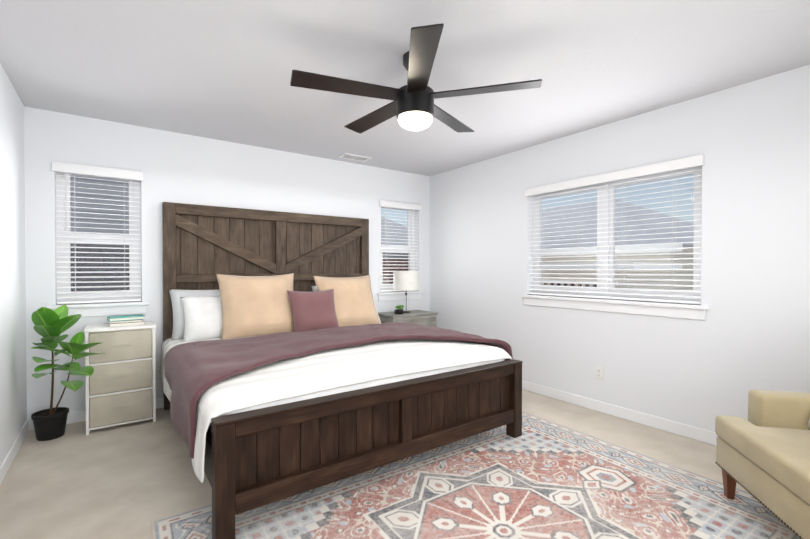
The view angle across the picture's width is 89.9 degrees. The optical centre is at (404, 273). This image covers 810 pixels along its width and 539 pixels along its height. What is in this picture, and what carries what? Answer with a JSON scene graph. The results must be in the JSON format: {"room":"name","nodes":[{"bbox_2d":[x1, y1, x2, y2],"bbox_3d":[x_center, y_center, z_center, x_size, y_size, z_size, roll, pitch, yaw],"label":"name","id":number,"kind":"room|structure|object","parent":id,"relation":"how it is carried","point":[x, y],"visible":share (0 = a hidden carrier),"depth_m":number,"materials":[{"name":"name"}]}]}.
{"room":"bedroom","nodes":[
{"label":"bedroom","id":0,"kind":"room"},
{"bbox_2d":[0,63,31,464],"bbox_3d":[-1.265,-0.010,0.749,0.150,2.440,5.920,0,1,-36],"label":"wall","id":1,"kind":"structure","parent":0,"point":[15,118],"depth_m":2.72,"materials":[{"name":"white paint"}]},
{"bbox_2d":[0,419,30,484],"bbox_3d":[-2.488,1.147,2.567,0.013,0.090,1.200,0,1,-36],"label":"baseboard","id":2,"kind":"structure","parent":1,"relation":"attached to","point":[5,465],"depth_m":2.60,"materials":[{"name":"white wood"}]},
{"bbox_2d":[32,108,427,413],"bbox_3d":[-1.314,-0.045,4.261,3.870,2.440,0.160,0,1,-36],"label":"wall","id":3,"kind":"structure","parent":0,"point":[175,167],"depth_m":3.61,"materials":[{"name":"white paint"}]},
{"bbox_2d":[30,397,163,429],"bbox_3d":[-1.266,1.130,4.198,3.900,0.090,0.017,0,1,-36],"label":"baseboard","id":4,"kind":"structure","parent":3,"relation":"attached to","point":[76,416],"depth_m":3.23,"materials":[{"name":"white"}]},
{"bbox_2d":[46,161,148,316],"bbox_3d":[-2.520,-0.259,3.361,0.665,1.212,0.190,0,1,-36],"label":"window","id":5,"kind":"structure","parent":3,"relation":"in","point":[65,237],"depth_m":3.35,"materials":[{"name":"white plastic"}]},
{"bbox_2d":[156,362,159,375],"bbox_3d":[-2.152,0.837,3.562,0.072,0.116,0.008,0,1,-36],"label":"electrical outlet","id":6,"kind":"object","parent":3,"relation":"attached to","point":[158,369],"visible":0.52,"depth_m":3.55,"materials":[{"name":"white"}]},
{"bbox_2d":[377,200,423,300],"bbox_3d":[-0.091,-0.277,5.106,0.686,1.212,0.190,0,1,-36],"label":"window","id":7,"kind":"structure","parent":3,"relation":"in","point":[387,293],"depth_m":5.11,"materials":[{"name":"white plastic"}]},
{"bbox_2d":[0,389,745,538],"bbox_3d":[-0.175,1.252,1.546,5.577,0.100,5.920,0,1,-36],"label":"floor","id":8,"kind":"structure","parent":0,"point":[133,480],"depth_m":2.46,"materials":[{"name":"beige carpet"}]},
{"bbox_2d":[31,304,104,440],"bbox_3d":[-2.376,0.703,2.863,0.434,0.971,0.582,0,1,-36],"label":"plant","id":9,"kind":"object","parent":8,"relation":"on","point":[50,326],"visible":1,"depth_m":2.81,"materials":[{"name":"green plant"}]},
{"bbox_2d":[84,315,155,434],"bbox_3d":[-2.255,0.764,3.230,0.452,0.841,0.332,0,1,-36],"label":"nightstand","id":10,"kind":"object","parent":8,"relation":"on","point":[120,384],"visible":0.98,"depth_m":3.11,"materials":[{"name":"white wood"}]},
{"bbox_2d":[107,315,144,326],"bbox_3d":[-2.235,0.377,3.258,0.250,0.066,0.184,0,1,-36],"label":"books","id":11,"kind":"object","parent":10,"relation":"on","point":[128,320],"depth_m":3.20,"materials":[{"name":"white paper"}]},
{"bbox_2d":[160,202,522,538],"bbox_3d":[-0.633,0.285,3.251,2.250,1.800,2.245,0,1,-36],"label":"bed","id":12,"kind":"object","parent":8,"relation":"on","point":[291,364],"visible":1,"depth_m":2.68,"materials":[{"name":"brown wood"}]},
{"bbox_2d":[169,289,220,339],"bbox_3d":[-1.697,0.349,3.623,0.700,0.460,0.156,0,-17,-36],"label":"pillow","id":13,"kind":"object","parent":12,"relation":"on","point":[176,296],"depth_m":3.45,"materials":[{"name":"white fabric"}]},
{"bbox_2d":[180,296,221,341],"bbox_3d":[-1.561,0.378,3.536,0.680,0.420,0.165,0,-27,-33],"label":"pillow","id":14,"kind":"object","parent":12,"relation":"on","point":[200,316],"depth_m":3.39,"materials":[{"name":"white fabric"}]},
{"bbox_2d":[216,273,293,339],"bbox_3d":[-1.278,0.280,3.580,0.680,0.600,0.177,0,-19,-34],"label":"pillow","id":15,"kind":"object","parent":12,"relation":"on","point":[248,306],"depth_m":3.48,"materials":[{"name":"beige fabric"}]},
{"bbox_2d":[160,336,511,482],"bbox_3d":[-0.632,0.735,3.248,2.149,0.406,2.072,0,1,-36],"label":"quilt","id":16,"kind":"object","parent":12,"relation":"on","point":[324,373],"depth_m":2.32,"materials":[{"name":"fabric"}]},
{"bbox_2d":[164,322,512,458],"bbox_3d":[-0.445,0.684,2.994,2.253,0.447,1.326,0,1,-36],"label":"blanket","id":17,"kind":"object","parent":12,"relation":"on","point":[201,376],"depth_m":2.52,"materials":[{"name":"purple fabric"}]},
{"bbox_2d":[313,275,380,326],"bbox_3d":[-0.566,0.283,4.089,0.680,0.580,0.174,0,-21,-40],"label":"pillow","id":18,"kind":"object","parent":12,"relation":"on","point":[353,297],"depth_m":4.03,"materials":[{"name":"beige fabric"}]},
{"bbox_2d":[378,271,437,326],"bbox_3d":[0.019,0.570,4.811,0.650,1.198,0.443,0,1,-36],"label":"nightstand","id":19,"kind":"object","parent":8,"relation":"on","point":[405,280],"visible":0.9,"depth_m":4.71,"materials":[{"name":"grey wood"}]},
{"bbox_2d":[394,305,403,313],"bbox_3d":[-0.069,0.412,4.692,0.116,0.106,0.116,0,1,-36],"label":"plant","id":20,"kind":"object","parent":19,"relation":"on","point":[399,310],"depth_m":4.67,"materials":[{"name":"green plant"}]},
{"bbox_2d":[393,271,418,312],"bbox_3d":[0.014,0.217,4.848,0.304,0.493,0.304,0,1,-36],"label":"lamp","id":21,"kind":"object","parent":19,"relation":"on","point":[402,280],"depth_m":4.72,"materials":[{"name":"grey metal"}]},
{"bbox_2d":[151,411,799,538],"bbox_3d":[0.457,1.193,1.876,2.690,0.009,2.000,0,1,-34],"label":"rug","id":22,"kind":"object","parent":8,"relation":"on","point":[540,478],"visible":0.92,"depth_m":2.10,"materials":[{"name":"multicoloured fabric"}]},
{"bbox_2d":[715,390,809,538],"bbox_3d":[2.022,0.732,1.710,0.904,0.913,0.807,0,1,13],"label":"armchair","id":23,"kind":"object","parent":22,"relation":"on","point":[763,454],"visible":1,"depth_m":1.90,"materials":[{"name":"beige fabric"}]},
{"bbox_2d":[0,0,809,175],"bbox_3d":[-0.175,-1.288,1.520,5.577,0.100,5.920,0,1,-36],"label":"ceiling","id":24,"kind":"structure","parent":0,"point":[218,69],"depth_m":2.40,"materials":[{"name":"grey paint"}]},
{"bbox_2d":[338,153,371,161],"bbox_3d":[-0.542,-1.262,4.416,0.320,0.010,0.170,0,1,-36],"label":"ceiling vent","id":25,"kind":"object","parent":24,"relation":"in","point":[354,157],"visible":0.98,"depth_m":4.40,"materials":[{"name":"white metal"}]},
{"bbox_2d":[290,23,541,133],"bbox_3d":[0.029,-1.039,2.359,1.345,0.412,1.302,0,1,-36],"label":"ceiling fan","id":26,"kind":"object","parent":24,"relation":"hanging from","point":[412,106],"visible":1,"depth_m":2.22,"materials":[{"name":"black metal"}]},
{"bbox_2d":[428,65,809,431],"bbox_3d":[2.014,-0.034,3.106,0.187,2.440,5.920,0,1,-36],"label":"wall","id":27,"kind":"structure","parent":0,"point":[474,223],"depth_m":2.99,"materials":[{"name":"white paint"}]},
{"bbox_2d":[595,366,602,380],"bbox_3d":[1.663,0.853,3.479,0.008,0.116,0.072,0,1,-36],"label":"electrical outlet","id":28,"kind":"object","parent":27,"relation":"attached to","point":[598,372],"visible":1,"depth_m":3.48,"materials":[{"name":"white plastic"}]},
{"bbox_2d":[521,155,708,319],"bbox_3d":[1.708,-0.259,3.509,0.190,1.161,1.589,0,1,-36],"label":"window","id":29,"kind":"structure","parent":27,"relation":"in","point":[604,186],"depth_m":3.40,"materials":[{"name":"white plastic"}]},
{"bbox_2d":[522,380,717,445],"bbox_3d":[1.953,1.142,3.074,0.017,0.090,5.600,0,1,-36],"label":"baseboard","id":30,"kind":"structure","parent":27,"relation":"attached to","point":[693,432],"depth_m":3.27,"materials":[{"name":"white wood"}]},
{"label":"outside","id":31,"kind":"structure","parent":0,"visible":0},
{"bbox_2d":[70,175,693,290],"bbox_3d":[2.347,1.087,12.963,80.000,8.400,70.000,0,1,-36],"label":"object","id":32,"kind":"structure","parent":31,"point":[115,183],"depth_m":11.03,"materials":[{"name":"beige"}]}
]}

